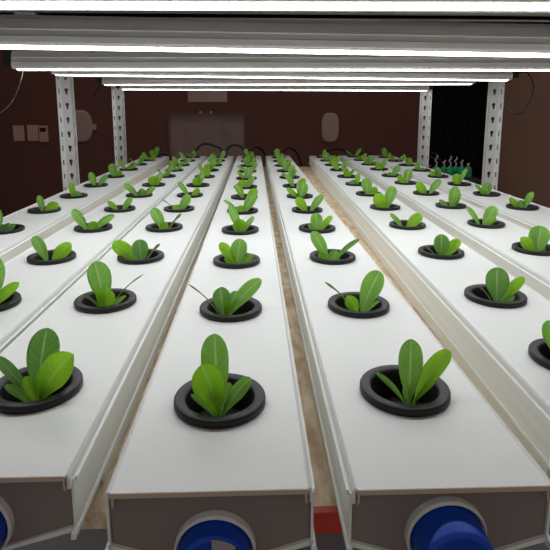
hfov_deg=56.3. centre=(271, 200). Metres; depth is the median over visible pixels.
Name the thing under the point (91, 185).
pot
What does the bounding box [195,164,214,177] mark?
seedling
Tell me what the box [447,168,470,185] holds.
seedling
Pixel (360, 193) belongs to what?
pot
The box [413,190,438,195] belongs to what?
pot
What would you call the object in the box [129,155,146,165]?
seedling
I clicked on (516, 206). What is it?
pot
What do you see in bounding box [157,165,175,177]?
seedling
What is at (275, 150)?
seedling
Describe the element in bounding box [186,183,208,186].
pot
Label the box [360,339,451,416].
seedling
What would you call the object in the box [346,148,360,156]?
seedling
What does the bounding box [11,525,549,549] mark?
floor
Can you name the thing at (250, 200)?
seedling
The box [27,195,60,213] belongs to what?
seedling
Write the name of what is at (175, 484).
channel
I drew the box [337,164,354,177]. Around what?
seedling
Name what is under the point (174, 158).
seedling
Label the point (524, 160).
wall
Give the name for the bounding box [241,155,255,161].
seedling
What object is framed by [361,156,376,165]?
seedling
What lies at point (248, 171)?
seedling
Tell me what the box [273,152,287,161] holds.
seedling
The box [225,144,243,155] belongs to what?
hose
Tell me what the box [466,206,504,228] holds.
seedling
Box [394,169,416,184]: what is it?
seedling
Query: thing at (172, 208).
pot
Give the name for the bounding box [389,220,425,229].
pot
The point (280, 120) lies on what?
wall
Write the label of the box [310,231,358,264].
seedling
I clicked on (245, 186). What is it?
pot
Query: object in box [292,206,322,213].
pot
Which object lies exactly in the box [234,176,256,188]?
seedling
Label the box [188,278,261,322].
seedling
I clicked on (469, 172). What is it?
bottle
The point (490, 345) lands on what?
channel
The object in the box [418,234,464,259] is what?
seedling
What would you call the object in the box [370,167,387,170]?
pot
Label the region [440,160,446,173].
bottle
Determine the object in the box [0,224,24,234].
pot
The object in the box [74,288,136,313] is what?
pot
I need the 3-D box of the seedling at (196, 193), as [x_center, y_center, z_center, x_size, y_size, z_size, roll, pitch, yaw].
[-0.192,-0.010,1.202,0.061,0.069,0.061,0,10,-2]
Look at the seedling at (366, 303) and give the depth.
0.51 m
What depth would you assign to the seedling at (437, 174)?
1.56 m
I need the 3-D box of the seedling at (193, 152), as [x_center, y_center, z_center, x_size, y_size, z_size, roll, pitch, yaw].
[-0.346,-0.187,2.245,0.061,0.067,0.061,0,10,-2]
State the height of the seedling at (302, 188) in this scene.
0.070 m
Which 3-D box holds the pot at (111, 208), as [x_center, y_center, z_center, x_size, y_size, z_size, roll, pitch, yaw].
[-0.305,0.033,1.032,0.061,0.042,0.061,5,11,26]
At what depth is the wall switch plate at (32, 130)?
4.09 m
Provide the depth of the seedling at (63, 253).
0.68 m
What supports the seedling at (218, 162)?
in the channel at (54, 461)
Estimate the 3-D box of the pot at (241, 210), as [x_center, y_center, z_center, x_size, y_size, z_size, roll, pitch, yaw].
[-0.058,0.036,1.013,0.061,0.042,0.061,-4,11,-24]
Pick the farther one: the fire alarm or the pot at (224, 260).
the fire alarm
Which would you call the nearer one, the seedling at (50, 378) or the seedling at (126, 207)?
the seedling at (50, 378)
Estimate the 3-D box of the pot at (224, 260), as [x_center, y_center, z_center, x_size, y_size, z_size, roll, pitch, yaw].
[-0.046,0.095,0.671,0.061,0.042,0.061,8,13,41]
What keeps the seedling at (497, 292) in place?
in the channel at (490, 345)
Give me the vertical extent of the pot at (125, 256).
0.042 m
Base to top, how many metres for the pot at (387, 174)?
0.042 m
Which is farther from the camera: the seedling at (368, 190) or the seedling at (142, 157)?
the seedling at (142, 157)
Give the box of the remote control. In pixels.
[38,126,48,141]
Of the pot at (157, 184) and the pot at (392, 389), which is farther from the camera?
the pot at (157, 184)
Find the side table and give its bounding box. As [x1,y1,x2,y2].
[463,177,481,184]
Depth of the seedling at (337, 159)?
1.90 m
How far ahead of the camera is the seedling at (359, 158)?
2.10 m
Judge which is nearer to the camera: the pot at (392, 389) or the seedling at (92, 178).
the pot at (392, 389)
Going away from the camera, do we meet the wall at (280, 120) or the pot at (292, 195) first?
the pot at (292, 195)
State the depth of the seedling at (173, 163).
1.73 m
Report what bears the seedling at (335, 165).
in the channel at (490, 345)
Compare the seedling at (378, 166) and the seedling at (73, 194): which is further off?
the seedling at (378, 166)
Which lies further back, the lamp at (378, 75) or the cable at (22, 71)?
the lamp at (378, 75)
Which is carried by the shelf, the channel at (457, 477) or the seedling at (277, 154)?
the channel at (457, 477)
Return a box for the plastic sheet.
[168,111,244,165]
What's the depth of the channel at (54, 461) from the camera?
0.39 m
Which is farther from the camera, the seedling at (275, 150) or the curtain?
the curtain
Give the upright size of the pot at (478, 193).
0.042 m
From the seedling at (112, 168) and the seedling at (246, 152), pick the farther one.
the seedling at (246, 152)
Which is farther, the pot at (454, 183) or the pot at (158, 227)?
the pot at (454, 183)
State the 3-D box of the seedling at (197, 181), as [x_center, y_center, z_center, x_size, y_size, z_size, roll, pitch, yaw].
[-0.197,-0.041,1.370,0.061,0.073,0.061,0,10,-2]
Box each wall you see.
[0,49,430,216]
[489,71,549,207]
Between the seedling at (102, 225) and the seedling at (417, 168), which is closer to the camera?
the seedling at (102, 225)
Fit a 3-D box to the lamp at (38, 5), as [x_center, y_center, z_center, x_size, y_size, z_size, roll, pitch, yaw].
[0.060,-0.180,0.410,1.182,0.050,0.046,-1,10,-2]
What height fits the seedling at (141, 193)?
0.066 m
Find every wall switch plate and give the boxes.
[13,126,24,140]
[27,125,38,140]
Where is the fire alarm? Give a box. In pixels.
[68,110,92,141]
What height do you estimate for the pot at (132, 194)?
0.042 m
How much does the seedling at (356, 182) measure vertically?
0.067 m
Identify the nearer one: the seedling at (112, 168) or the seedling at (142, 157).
the seedling at (112, 168)
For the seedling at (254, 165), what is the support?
in the channel at (175, 484)
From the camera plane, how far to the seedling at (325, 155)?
2.07 m
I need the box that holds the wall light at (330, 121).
[321,113,338,141]
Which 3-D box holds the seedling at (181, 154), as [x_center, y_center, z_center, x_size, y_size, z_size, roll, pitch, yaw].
[-0.340,-0.162,2.072,0.061,0.075,0.061,-9,13,-41]
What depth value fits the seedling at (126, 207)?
1.03 m
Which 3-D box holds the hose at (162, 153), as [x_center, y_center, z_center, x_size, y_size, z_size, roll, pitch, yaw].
[-0.519,0.242,2.474,0.056,0.947,0.185,9,13,43]
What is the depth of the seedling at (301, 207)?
1.02 m
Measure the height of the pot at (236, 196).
0.042 m
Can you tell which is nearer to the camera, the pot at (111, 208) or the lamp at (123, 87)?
the pot at (111, 208)
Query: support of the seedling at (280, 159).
in the channel at (457, 477)
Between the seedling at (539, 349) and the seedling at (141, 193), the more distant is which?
the seedling at (141, 193)
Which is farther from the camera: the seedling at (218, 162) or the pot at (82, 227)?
the seedling at (218, 162)
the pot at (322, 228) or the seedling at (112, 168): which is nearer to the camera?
the pot at (322, 228)
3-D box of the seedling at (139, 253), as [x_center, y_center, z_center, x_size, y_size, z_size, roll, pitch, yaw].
[-0.175,0.082,0.688,0.061,0.062,0.061,8,13,39]
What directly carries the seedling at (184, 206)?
in the channel at (54, 461)
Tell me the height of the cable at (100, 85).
0.056 m
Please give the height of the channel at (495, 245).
0.053 m
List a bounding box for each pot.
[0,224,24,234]
[0,291,21,311]
[0,366,82,414]
[26,249,75,264]
[27,206,60,213]
[60,193,87,198]
[74,223,111,232]
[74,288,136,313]
[84,183,107,187]
[104,205,135,212]
[108,174,124,177]
[117,249,163,264]
[119,168,137,170]
[126,192,152,197]
[142,182,164,186]
[146,222,182,232]
[163,174,175,177]
[164,205,193,212]
[174,373,265,428]
[177,192,202,197]
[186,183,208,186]
[200,297,261,322]
[213,253,259,268]
[222,225,258,234]
[227,207,257,214]
[231,194,257,199]
[234,184,256,188]
[236,176,256,179]
[279,175,299,178]
[283,183,296,187]
[286,193,312,198]
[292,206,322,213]
[299,223,335,233]
[310,249,355,264]
[328,292,389,318]
[337,174,354,177]
[345,182,360,185]
[356,191,381,196]
[360,365,450,416]
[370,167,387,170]
[370,204,400,210]
[382,173,401,176]
[388,159,402,161]
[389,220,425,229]
[394,180,416,184]
[399,163,413,165]
[412,168,430,171]
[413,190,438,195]
[418,245,464,259]
[428,174,448,177]
[435,202,465,208]
[447,181,470,185]
[464,284,527,308]
[467,219,504,228]
[473,191,500,196]
[506,203,538,210]
[511,242,549,255]
[528,338,549,369]
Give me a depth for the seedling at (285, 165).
1.71 m
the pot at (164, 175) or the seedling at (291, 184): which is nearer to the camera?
the seedling at (291, 184)
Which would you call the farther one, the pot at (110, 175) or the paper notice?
the paper notice
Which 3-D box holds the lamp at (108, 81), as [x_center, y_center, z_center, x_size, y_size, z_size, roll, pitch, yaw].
[0.055,-0.372,1.537,1.136,0.050,0.046,-1,10,-2]
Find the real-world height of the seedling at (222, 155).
0.073 m
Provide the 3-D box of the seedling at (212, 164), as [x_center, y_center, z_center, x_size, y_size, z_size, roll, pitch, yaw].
[-0.209,-0.103,1.726,0.061,0.075,0.061,0,10,-2]
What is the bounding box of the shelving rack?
[0,10,549,190]
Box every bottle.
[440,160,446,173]
[446,156,453,175]
[453,157,457,173]
[457,160,464,178]
[465,163,471,177]
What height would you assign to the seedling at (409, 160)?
0.079 m
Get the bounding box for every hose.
[158,152,171,159]
[195,143,222,151]
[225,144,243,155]
[249,146,265,159]
[282,147,302,166]
[326,148,349,154]
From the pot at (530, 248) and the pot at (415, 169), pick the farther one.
the pot at (415, 169)
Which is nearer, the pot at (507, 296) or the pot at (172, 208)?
the pot at (507, 296)
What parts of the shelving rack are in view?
post, post, shelf, post, post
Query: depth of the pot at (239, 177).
1.51 m
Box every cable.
[0,71,23,112]
[92,84,101,98]
[505,71,533,114]
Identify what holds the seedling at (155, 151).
in the channel at (43, 226)
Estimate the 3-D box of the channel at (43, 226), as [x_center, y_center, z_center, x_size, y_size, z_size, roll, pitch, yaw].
[-0.464,0.001,1.281,0.112,0.053,2.113,0,10,-3]
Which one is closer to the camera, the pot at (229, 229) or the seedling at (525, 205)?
the pot at (229, 229)
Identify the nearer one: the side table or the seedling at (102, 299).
the seedling at (102, 299)
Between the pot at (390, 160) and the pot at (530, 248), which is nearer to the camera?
the pot at (530, 248)
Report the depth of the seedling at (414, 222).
0.88 m
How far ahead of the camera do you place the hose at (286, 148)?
2.44 m
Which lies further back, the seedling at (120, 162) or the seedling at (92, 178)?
the seedling at (120, 162)
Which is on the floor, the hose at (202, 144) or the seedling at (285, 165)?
the hose at (202, 144)
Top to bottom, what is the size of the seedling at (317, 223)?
0.064 m
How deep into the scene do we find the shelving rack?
1.37 m
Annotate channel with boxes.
[0,156,168,262]
[0,156,206,352]
[0,156,233,549]
[105,156,316,549]
[265,156,549,549]
[309,156,549,477]
[340,156,549,300]
[368,155,549,231]
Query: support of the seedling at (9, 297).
in the channel at (40, 286)
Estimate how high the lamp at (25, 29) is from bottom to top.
0.051 m
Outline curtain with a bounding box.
[428,81,494,178]
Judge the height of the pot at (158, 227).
0.042 m
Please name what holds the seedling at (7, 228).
in the channel at (43, 226)
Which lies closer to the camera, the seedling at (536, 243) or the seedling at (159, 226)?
the seedling at (536, 243)
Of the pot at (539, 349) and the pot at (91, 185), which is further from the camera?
the pot at (91, 185)
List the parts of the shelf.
red edge strip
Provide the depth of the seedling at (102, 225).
0.86 m
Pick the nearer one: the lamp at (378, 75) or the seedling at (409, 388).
the seedling at (409, 388)
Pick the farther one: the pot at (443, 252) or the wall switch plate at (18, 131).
the wall switch plate at (18, 131)
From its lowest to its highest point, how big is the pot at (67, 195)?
0.042 m
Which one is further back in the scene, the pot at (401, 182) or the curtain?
the curtain
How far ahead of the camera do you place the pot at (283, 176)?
1.53 m
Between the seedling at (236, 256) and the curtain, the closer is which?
the seedling at (236, 256)
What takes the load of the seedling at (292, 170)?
in the channel at (457, 477)
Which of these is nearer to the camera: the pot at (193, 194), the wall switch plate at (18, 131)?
the pot at (193, 194)
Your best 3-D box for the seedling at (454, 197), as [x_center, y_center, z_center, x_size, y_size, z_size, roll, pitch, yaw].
[0.370,0.009,1.064,0.061,0.078,0.061,0,10,-2]
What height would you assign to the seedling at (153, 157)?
0.071 m
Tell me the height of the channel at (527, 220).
0.053 m
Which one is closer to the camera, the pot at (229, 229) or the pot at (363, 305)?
the pot at (363, 305)
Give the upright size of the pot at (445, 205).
0.042 m
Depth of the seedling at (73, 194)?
1.19 m
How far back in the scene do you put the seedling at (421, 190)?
1.23 m
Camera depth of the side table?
2.64 m
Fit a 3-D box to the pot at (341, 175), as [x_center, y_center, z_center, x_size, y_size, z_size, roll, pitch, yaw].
[0.228,-0.057,1.560,0.061,0.042,0.061,-3,10,-16]
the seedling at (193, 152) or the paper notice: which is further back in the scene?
the paper notice
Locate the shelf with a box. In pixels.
[81,167,549,532]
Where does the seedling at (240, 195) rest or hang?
in the channel at (175, 484)
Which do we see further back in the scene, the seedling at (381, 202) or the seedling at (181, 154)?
the seedling at (181, 154)
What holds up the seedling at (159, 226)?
in the channel at (54, 461)
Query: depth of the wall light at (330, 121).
4.15 m
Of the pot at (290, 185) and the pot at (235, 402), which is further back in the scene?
the pot at (290, 185)
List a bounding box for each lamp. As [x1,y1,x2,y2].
[0,0,549,11]
[0,10,549,56]
[2,49,549,70]
[45,71,518,80]
[96,77,479,85]
[116,85,432,90]
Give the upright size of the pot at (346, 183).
0.042 m
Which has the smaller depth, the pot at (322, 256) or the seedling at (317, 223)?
the pot at (322, 256)
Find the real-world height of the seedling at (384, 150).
0.078 m
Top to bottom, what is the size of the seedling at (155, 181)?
0.071 m
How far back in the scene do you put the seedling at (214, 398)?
0.34 m
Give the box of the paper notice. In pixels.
[188,90,226,101]
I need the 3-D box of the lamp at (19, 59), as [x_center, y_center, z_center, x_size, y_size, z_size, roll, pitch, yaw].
[0.066,-0.283,1.015,1.157,0.050,0.046,0,10,-2]
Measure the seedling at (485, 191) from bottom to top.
0.065 m
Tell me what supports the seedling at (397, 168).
in the channel at (495, 245)
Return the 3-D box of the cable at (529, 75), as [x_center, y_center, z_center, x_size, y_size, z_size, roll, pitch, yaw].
[0.619,-0.271,1.295,0.063,0.106,0.064,0,10,-2]
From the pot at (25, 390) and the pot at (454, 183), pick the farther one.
the pot at (454, 183)
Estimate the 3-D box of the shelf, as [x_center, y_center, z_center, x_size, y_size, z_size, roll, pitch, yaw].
[0.034,0.024,1.345,1.109,0.014,2.081,0,10,-2]
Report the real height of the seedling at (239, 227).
0.080 m
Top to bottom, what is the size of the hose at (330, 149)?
0.969 m
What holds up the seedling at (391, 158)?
in the channel at (527, 220)
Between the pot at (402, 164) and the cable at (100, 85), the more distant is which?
the pot at (402, 164)
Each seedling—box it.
[0,210,24,234]
[0,258,21,311]
[0,328,82,414]
[26,236,75,264]
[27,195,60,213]
[60,183,87,198]
[71,209,114,232]
[74,261,141,313]
[84,172,107,187]
[104,197,135,212]
[108,163,124,177]
[112,239,163,264]
[118,159,138,170]
[124,183,155,197]
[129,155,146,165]
[142,152,155,160]
[142,173,164,186]
[146,208,182,232]
[148,147,161,157]
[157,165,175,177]
[163,194,193,212]
[165,160,183,171]
[172,156,191,165]
[174,334,265,428]
[177,182,202,197]
[179,152,195,161]
[186,150,199,157]
[186,172,208,186]
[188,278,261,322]
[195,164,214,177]
[204,159,218,171]
[208,156,221,165]
[211,152,225,161]
[213,239,259,268]
[222,205,258,234]
[224,193,257,214]
[231,183,257,199]
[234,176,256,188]
[236,167,256,179]
[237,163,257,172]
[240,157,254,166]
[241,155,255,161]
[242,149,255,157]
[272,149,285,157]
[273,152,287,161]
[275,157,291,166]
[277,160,289,171]
[279,164,299,178]
[283,174,305,187]
[286,182,312,198]
[292,194,323,213]
[299,213,335,233]
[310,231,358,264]
[320,152,335,161]
[325,156,340,165]
[325,270,389,318]
[330,161,349,170]
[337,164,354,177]
[345,173,360,185]
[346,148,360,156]
[354,153,367,160]
[356,178,381,196]
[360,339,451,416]
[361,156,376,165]
[370,159,387,170]
[370,186,400,210]
[378,148,390,157]
[381,165,401,176]
[388,155,402,161]
[389,213,425,229]
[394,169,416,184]
[399,154,413,165]
[412,162,430,171]
[413,179,440,195]
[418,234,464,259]
[428,168,448,177]
[435,186,465,208]
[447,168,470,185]
[464,267,527,308]
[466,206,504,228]
[473,183,500,196]
[506,192,538,210]
[511,226,549,255]
[528,320,549,369]
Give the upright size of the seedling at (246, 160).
0.069 m
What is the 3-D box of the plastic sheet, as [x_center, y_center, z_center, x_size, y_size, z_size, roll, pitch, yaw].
[-0.522,-0.374,4.163,0.616,0.695,0.035,0,10,-2]

